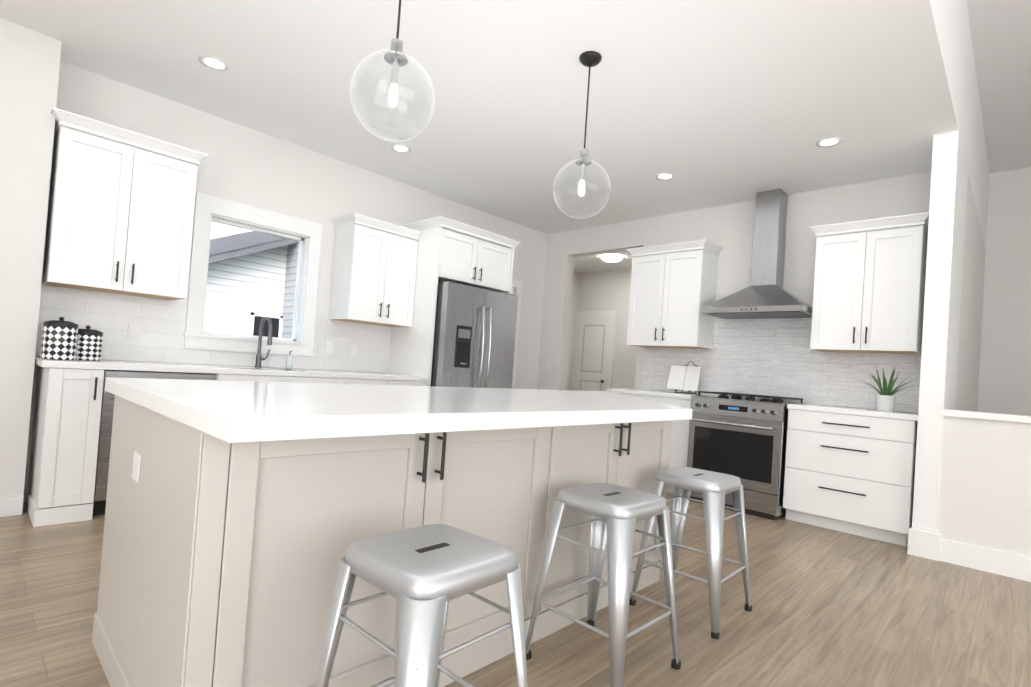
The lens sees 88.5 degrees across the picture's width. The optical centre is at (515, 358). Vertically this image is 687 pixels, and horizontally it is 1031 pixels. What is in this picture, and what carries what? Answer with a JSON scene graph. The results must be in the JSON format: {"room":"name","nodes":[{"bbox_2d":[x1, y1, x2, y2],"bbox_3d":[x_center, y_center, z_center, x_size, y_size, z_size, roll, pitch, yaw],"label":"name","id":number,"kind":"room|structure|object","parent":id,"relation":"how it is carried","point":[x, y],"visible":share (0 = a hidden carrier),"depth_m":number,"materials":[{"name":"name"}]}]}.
{"room":"kitchen","nodes":[
{"label":"kitchen","id":0,"kind":"room"},
{"bbox_2d":[0,18,61,496],"bbox_3d":[-4.391,-0.624,1.763,0.450,2.800,4.178,3,-1,44],"label":"wall","id":1,"kind":"structure","parent":0,"point":[29,67],"depth_m":3.05,"materials":[{"name":"white paint"}]},
{"bbox_2d":[0,495,23,516],"bbox_3d":[-4.315,0.727,1.579,0.015,0.110,4.178,3,-1,44],"label":"baseboard","id":2,"kind":"structure","parent":1,"relation":"attached to","point":[11,506],"depth_m":3.05,"materials":[{"name":"white"}]},
{"bbox_2d":[210,222,247,238],"bbox_3d":[-8.204,-2.726,8.050,0.200,7.300,7.755,3,-1,44],"label":"sky","id":3,"kind":"structure","parent":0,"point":[219,229],"depth_m":10.45,"materials":[{"name":"white"}]},
{"bbox_2d":[23,61,546,501],"bbox_3d":[-1.405,-0.360,5.111,0.150,2.800,4.840,3,-1,44],"label":"wall","id":4,"kind":"structure","parent":0,"point":[246,165],"depth_m":4.44,"materials":[{"name":"white paint"}]},
{"bbox_2d":[42,107,207,299],"bbox_3d":[-2.568,-0.939,3.472,0.395,1.002,0.810,3,-1,44],"label":"upper cabinet","id":5,"kind":"object","parent":4,"relation":"attached to","point":[120,213],"visible":0.98,"depth_m":3.33,"materials":[{"name":"white wood"}]},
{"bbox_2d":[35,284,391,372],"bbox_3d":[-2.125,-0.167,4.255,0.008,0.454,2.595,3,-1,44],"label":"backsplash","id":6,"kind":"structure","parent":4,"relation":"attached to","point":[112,316],"depth_m":3.82,"materials":[{"name":"tile"}]},
{"bbox_2d":[127,323,140,339],"bbox_3d":[-2.656,-0.190,3.688,0.008,0.116,0.072,3,-1,44],"label":"electrical outlet","id":7,"kind":"object","parent":6,"relation":"attached to","point":[134,331],"visible":1,"depth_m":3.69,"materials":[{"name":"white plastic"}]},
{"bbox_2d":[325,341,333,353],"bbox_3d":[-1.665,-0.104,4.728,0.008,0.116,0.072,3,-1,44],"label":"electrical outlet","id":8,"kind":"object","parent":6,"relation":"attached to","point":[328,347],"visible":1,"depth_m":4.72,"materials":[{"name":"white plastic"}]},
{"bbox_2d":[349,343,356,355],"bbox_3d":[-1.506,-0.090,4.894,0.008,0.116,0.072,3,-1,44],"label":"electrical outlet","id":9,"kind":"object","parent":6,"relation":"attached to","point":[352,349],"visible":1,"depth_m":4.89,"materials":[{"name":"white plastic"}]},
{"bbox_2d":[183,192,322,355],"bbox_3d":[-2.123,-0.633,4.323,0.184,1.160,1.000,3,-1,44],"label":"window","id":10,"kind":"structure","parent":4,"relation":"in","point":[306,234],"depth_m":4.25,"materials":[{"name":"white wood"}]},
{"bbox_2d":[329,212,421,326],"bbox_3d":[-1.287,-0.772,4.818,0.395,0.892,0.700,3,-1,44],"label":"upper cabinet","id":11,"kind":"object","parent":4,"relation":"attached to","point":[374,271],"visible":1,"depth_m":4.68,"materials":[{"name":"white wood"}]},
{"bbox_2d":[512,279,521,388],"bbox_3d":[-0.325,0.075,6.246,0.172,2.120,0.800,3,-1,44],"label":"door frame","id":12,"kind":"structure","parent":4,"relation":"attached to","point":[517,284],"depth_m":6.46,"materials":[{"name":"white wood"}]},
{"bbox_2d":[0,0,932,272],"bbox_3d":[-0.627,-1.783,3.823,5.350,0.100,12.200,3,-1,44],"label":"ceiling","id":13,"kind":"structure","parent":0,"point":[714,102],"depth_m":3.31,"materials":[{"name":"white paint"}]},
{"bbox_2d":[199,56,228,70],"bbox_3d":[-1.860,-1.823,3.264,0.164,0.008,0.164,3,-1,44],"label":"recessed light","id":14,"kind":"object","parent":13,"relation":"in","point":[213,63],"visible":1,"depth_m":3.26,"materials":[{"name":"white plastic"}]},
{"bbox_2d":[350,0,434,141],"bbox_3d":[-0.454,-1.301,2.054,0.320,0.899,0.320,3,-1,44],"label":"pendant light","id":15,"kind":"object","parent":13,"relation":"hanging from","point":[394,56],"visible":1,"depth_m":2.04,"materials":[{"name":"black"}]},
{"bbox_2d":[391,144,410,152],"bbox_3d":[-0.948,-1.741,4.379,0.164,0.008,0.164,3,-1,44],"label":"recessed light","id":16,"kind":"object","parent":13,"relation":"in","point":[400,148],"visible":1,"depth_m":4.38,"materials":[{"name":"white plastic"}]},
{"bbox_2d":[553,51,610,218],"bbox_3d":[0.386,-1.228,2.935,0.320,0.899,0.320,3,-1,44],"label":"pendant light","id":17,"kind":"object","parent":13,"relation":"hanging from","point":[589,59],"visible":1,"depth_m":2.92,"materials":[{"name":"black"}]},
{"bbox_2d":[601,254,622,261],"bbox_3d":[1.423,-1.483,7.823,0.310,0.074,0.310,3,-1,44],"label":"light","id":18,"kind":"object","parent":13,"relation":"attached to","point":[611,257],"visible":1,"depth_m":7.73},
{"bbox_2d":[656,173,674,179],"bbox_3d":[1.299,-1.583,4.593,0.164,0.008,0.164,3,-1,44],"label":"recessed light","id":19,"kind":"object","parent":13,"relation":"in","point":[665,176],"visible":1,"depth_m":4.59,"materials":[{"name":"white plastic"}]},
{"bbox_2d":[816,137,841,146],"bbox_3d":[2.220,-1.536,3.748,0.164,0.008,0.164,3,-1,44],"label":"recessed light","id":20,"kind":"object","parent":13,"relation":"in","point":[829,142],"visible":1,"depth_m":3.75,"materials":[{"name":"white plastic"}]},
{"bbox_2d":[0,492,1030,686],"bbox_3d":[0.981,1.182,2.043,10.350,0.060,12.200,3,-1,44],"label":"floor","id":21,"kind":"structure","parent":0,"point":[832,608],"depth_m":2.29,"materials":[{"name":"brown wood"}]},
{"bbox_2d":[27,366,103,526],"bbox_3d":[-2.723,0.480,3.187,0.664,0.876,0.255,3,-1,44],"label":"base cabinet","id":22,"kind":"object","parent":21,"relation":"on","point":[64,448],"visible":0.96,"depth_m":3.00,"materials":[{"name":"white wood"}]},
{"bbox_2d":[93,370,215,515],"bbox_3d":[-2.431,0.510,3.498,0.644,0.868,0.592,3,-1,44],"label":"dishwasher","id":23,"kind":"object","parent":21,"relation":"on","point":[103,456],"visible":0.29,"depth_m":3.12,"materials":[{"name":"silver metal"}]},
{"bbox_2d":[209,373,343,383],"bbox_3d":[-1.908,0.551,4.041,0.664,0.876,0.910,3,-1,44],"label":"base cabinet","id":24,"kind":"object","parent":21,"relation":"on","point":[238,377],"visible":0.02,"depth_m":3.79,"materials":[{"name":"white"}]},
{"bbox_2d":[35,357,426,380],"bbox_3d":[-1.913,0.093,4.035,0.635,0.038,2.589,3,-1,44],"label":"countertop","id":25,"kind":"structure","parent":24,"relation":"on","point":[147,366],"depth_m":3.58,"materials":[{"name":"white stone"}]},
{"bbox_2d":[40,317,77,359],"bbox_3d":[-2.696,-0.123,3.132,0.160,0.254,0.160,3,-1,44],"label":"canister","id":26,"kind":"object","parent":25,"relation":"on","point":[59,339],"visible":1,"depth_m":3.07,"materials":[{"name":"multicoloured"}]},
{"bbox_2d":[75,325,102,360],"bbox_3d":[-2.680,-0.102,3.309,0.156,0.219,0.156,3,-1,44],"label":"canister","id":27,"kind":"object","parent":25,"relation":"on","point":[89,344],"visible":0.83,"depth_m":3.26,"materials":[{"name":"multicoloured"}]},
{"bbox_2d":[254,316,272,367],"bbox_3d":[-1.937,-0.131,4.142,0.235,0.408,0.110,3,-1,44],"label":"gooseneck faucet","id":28,"kind":"object","parent":25,"relation":"on","point":[259,358],"visible":1,"depth_m":4.16,"materials":[{"name":"silver metal"}]},
{"bbox_2d":[285,351,292,368],"bbox_3d":[-1.846,0.008,4.324,0.061,0.150,0.052,3,-1,44],"label":"soap dispenser","id":29,"kind":"object","parent":25,"relation":"on","point":[289,361],"visible":1,"depth_m":4.31,"materials":[{"name":"white"}]},
{"bbox_2d":[92,389,670,686],"bbox_3d":[-0.001,0.662,2.637,1.063,0.864,3.147,3,-1,44],"label":"kitchen island","id":30,"kind":"object","parent":21,"relation":"on","point":[240,516],"depth_m":1.47,"materials":[{"name":"painted wood"},{"name":"white quartz"},{"name":"black metal"}]},
{"bbox_2d":[105,377,691,444],"bbox_3d":[0.112,0.212,2.639,1.280,0.050,3.268,3,-1,44],"label":"island countertop","id":31,"kind":"structure","parent":30,"relation":"on","point":[228,412],"depth_m":1.57,"materials":[{"name":"white stone"}]},
{"bbox_2d":[343,378,425,385],"bbox_3d":[-1.318,0.603,4.660,0.664,0.876,0.803,3,-1,44],"label":"base cabinet","id":32,"kind":"object","parent":21,"relation":"on","point":[382,382],"visible":0.08,"depth_m":4.43,"materials":[{"name":"white"}]},
{"bbox_2d":[315,524,527,686],"bbox_3d":[-0.215,0.748,1.241,0.420,0.615,0.418,3,-1,42],"label":"stool","id":33,"kind":"object","parent":21,"relation":"on","point":[424,574],"visible":1,"depth_m":1.17,"materials":[{"name":"silver metal"}]},
{"bbox_2d":[389,216,520,385],"bbox_3d":[-0.640,-0.081,5.307,0.705,2.355,1.064,3,-1,44],"label":"cabinet","id":34,"kind":"object","parent":21,"relation":"on","point":[454,251],"visible":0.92,"depth_m":4.95,"materials":[{"name":"white"}]},
{"bbox_2d":[431,280,517,388],"bbox_3d":[-0.596,0.206,5.238,0.861,1.787,0.905,3,-1,44],"label":"refrigerator","id":35,"kind":"object","parent":21,"relation":"on","point":[474,337],"visible":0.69,"depth_m":4.91,"materials":[{"name":"silver metal"}]},
{"bbox_2d":[525,483,680,686],"bbox_3d":[0.333,0.797,1.932,0.420,0.615,0.418,3,-1,45],"label":"stool","id":36,"kind":"object","parent":21,"relation":"on","point":[616,512],"visible":0.96,"depth_m":1.88,"materials":[{"name":"silver metal"}]},
{"bbox_2d":[621,393,690,492],"bbox_3d":[1.432,0.800,5.195,0.865,0.876,0.664,3,-1,44],"label":"base cabinet","id":37,"kind":"object","parent":21,"relation":"on","point":[679,438],"visible":0.15,"depth_m":4.78,"materials":[{"name":"white wood"}]},
{"bbox_2d":[608,388,714,399],"bbox_3d":[1.466,0.345,5.222,0.893,0.038,0.635,3,-1,44],"label":"countertop","id":38,"kind":"structure","parent":37,"relation":"on","point":[657,393],"depth_m":5.03,"materials":[{"name":"white stone"}]},
{"bbox_2d":[667,361,701,393],"bbox_3d":[1.684,0.177,5.219,0.310,0.320,0.171,3,-1,44],"label":"cookbook","id":39,"kind":"object","parent":38,"relation":"on","point":[684,377],"visible":1,"depth_m":5.20,"materials":[{"name":"white paper"}]},
{"bbox_2d":[629,467,751,638],"bbox_3d":[0.829,0.841,2.452,0.420,0.615,0.418,3,-1,43],"label":"stool","id":40,"kind":"object","parent":21,"relation":"on","point":[714,488],"visible":0.9,"depth_m":2.40,"materials":[{"name":"silver metal"}]},
{"bbox_2d":[687,391,806,519],"bbox_3d":[1.996,0.788,4.596,0.763,0.956,0.753,3,-1,44],"label":"range oven","id":41,"kind":"object","parent":21,"relation":"on","point":[744,440],"visible":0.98,"depth_m":4.30,"materials":[{"name":"silver metal"}]},
{"bbox_2d":[783,409,917,546],"bbox_3d":[2.599,0.860,4.077,0.800,0.876,0.664,3,-1,44],"label":"base cabinet","id":42,"kind":"object","parent":21,"relation":"on","point":[851,474],"visible":0.88,"depth_m":3.83,"materials":[{"name":"white wood"}]},
{"bbox_2d":[787,404,917,420],"bbox_3d":[2.646,0.405,4.092,0.827,0.038,0.635,3,-1,44],"label":"countertop","id":43,"kind":"structure","parent":42,"relation":"on","point":[864,412],"depth_m":3.89,"materials":[{"name":"white stone"}]},
{"bbox_2d":[861,368,917,411],"bbox_3d":[2.789,0.220,3.989,0.493,0.347,0.457,3,-1,44],"label":"potted plant","id":44,"kind":"object","parent":43,"relation":"on","point":[885,398],"visible":0.98,"depth_m":3.97,"materials":[{"name":"green plant"}]},
{"bbox_2d":[566,272,577,389],"bbox_3d":[0.181,-0.190,8.513,0.150,2.800,2.280,3,-1,44],"label":"wall","id":45,"kind":"structure","parent":0,"point":[574,305],"depth_m":9.24,"materials":[{"name":"white paint"}]},
{"bbox_2d":[574,268,636,388],"bbox_3d":[2.096,-0.062,8.385,3.100,2.800,0.150,3,-1,44],"label":"wall","id":46,"kind":"structure","parent":0,"point":[608,290],"depth_m":8.72,"materials":[{"name":"white paint"}]},
{"bbox_2d":[571,310,616,390],"bbox_3d":[1.270,0.236,8.985,0.830,2.115,0.085,3,-1,44],"label":"door","id":47,"kind":"structure","parent":46,"relation":"attached to","point":[593,353],"depth_m":9.00,"materials":[{"name":"white wood"}]},
{"bbox_2d":[537,171,930,412],"bbox_3d":[1.811,-0.133,5.479,4.000,2.800,0.150,3,-1,44],"label":"wall","id":48,"kind":"structure","parent":0,"point":[729,229],"depth_m":5.20,"materials":[{"name":"white paint"}]},
{"bbox_2d":[546,359,550,368],"bbox_3d":[0.417,0.064,6.682,0.072,0.116,0.008,3,-1,44],"label":"light switch","id":49,"kind":"object","parent":48,"relation":"attached to","point":[548,363],"visible":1,"depth_m":6.68,"materials":[{"name":"white plastic"}]},
{"bbox_2d":[626,239,722,348],"bbox_3d":[1.572,-0.622,5.370,0.860,1.002,0.395,3,-1,44],"label":"upper cabinet","id":50,"kind":"object","parent":48,"relation":"attached to","point":[672,289],"visible":1,"depth_m":5.21,"materials":[{"name":"white wood"}]},
{"bbox_2d":[700,188,812,318],"bbox_3d":[2.205,-0.953,4.718,0.860,1.137,0.501,3,-1,44],"label":"range hood","id":51,"kind":"object","parent":48,"relation":"attached to","point":[764,295],"visible":0.92,"depth_m":4.72,"materials":[{"name":"silver metal"}]},
{"bbox_2d":[641,318,920,412],"bbox_3d":[2.288,-0.001,4.904,2.495,0.749,0.008,3,-1,44],"label":"backsplash","id":52,"kind":"structure","parent":48,"relation":"attached to","point":[779,357],"depth_m":4.77,"materials":[{"name":"tile"}]},
{"bbox_2d":[809,212,928,353],"bbox_3d":[2.795,-0.559,4.199,0.790,1.002,0.395,3,-1,44],"label":"upper cabinet","id":53,"kind":"object","parent":48,"relation":"attached to","point":[869,286],"visible":0.92,"depth_m":4.06,"materials":[{"name":"white wood"}]},
{"bbox_2d":[912,130,967,529],"bbox_3d":[3.053,-0.079,3.792,0.130,2.800,0.870,3,-1,44],"label":"wall column","id":54,"kind":"structure","parent":0,"point":[943,287],"depth_m":3.49,"materials":[{"name":"white paint"}]},
{"bbox_2d":[907,525,940,560],"bbox_3d":[2.959,1.223,3.761,0.163,0.190,0.888,3,-1,44],"label":"baseboard","id":55,"kind":"structure","parent":54,"relation":"attached to","point":[923,542],"depth_m":3.44,"materials":[{"name":"white"}]},
{"bbox_2d":[890,0,989,411],"bbox_3d":[1.282,-0.684,1.911,0.130,3.700,12.200,3,-1,44],"label":"wall","id":56,"kind":"structure","parent":0,"point":[936,37],"depth_m":3.76,"materials":[{"name":"white paint"}]},
{"bbox_2d":[937,416,1030,556],"bbox_3d":[3.683,0.881,2.620,2.470,0.930,0.120,3,-1,44],"label":"wall","id":57,"kind":"structure","parent":0,"point":[985,490],"depth_m":3.28,"materials":[{"name":"white paint"}]},
{"bbox_2d":[939,409,1030,581],"bbox_3d":[3.692,0.861,2.614,2.490,0.970,0.180,3,-1,44],"label":"trim","id":58,"kind":"structure","parent":57,"relation":"on","point":[1011,565],"depth_m":3.25,"materials":[{"name":"white"}]},
{"bbox_2d":[967,0,1030,173],"bbox_3d":[3.169,-2.490,0.262,5.000,0.100,12.200,3,-1,44],"label":"ceiling","id":59,"kind":"structure","parent":0,"point":[1001,35],"depth_m":4.32,"materials":[{"name":"white paint"}]},
{"bbox_2d":[979,167,1030,415],"bbox_3d":[7.190,-0.233,4.580,5.000,3.700,0.150,3,-1,44],"label":"wall","id":60,"kind":"structure","parent":0,"point":[994,365],"depth_m":6.03,"materials":[{"name":"white paint"}]},
{"label":"outside","id":61,"kind":"structure","parent":0,"visible":0},
{"bbox_3d":[-4.477,1.110,8.500,8.840,0.270,20.000,3,-1,44],"label":"ground","id":62,"kind":"structure","parent":61,"visible":0},
{"bbox_2d":[203,231,298,337],"bbox_3d":[-7.377,-0.682,7.091,2.470,3.940,7.755,3,-1,44],"label":"neighbouring house","id":63,"kind":"structure","parent":62,"relation":"on","point":[246,255],"depth_m":8.84,"materials":[{"name":"white"}]},
{"bbox_2d":[282,242,298,338],"bbox_3d":[-0.546,-1.649,11.040,3.200,6.300,7.245,3,-1,44],"label":"tree","id":64,"kind":"object","parent":62,"relation":"on","point":[287,319],"depth_m":9.21,"materials":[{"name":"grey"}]}
]}

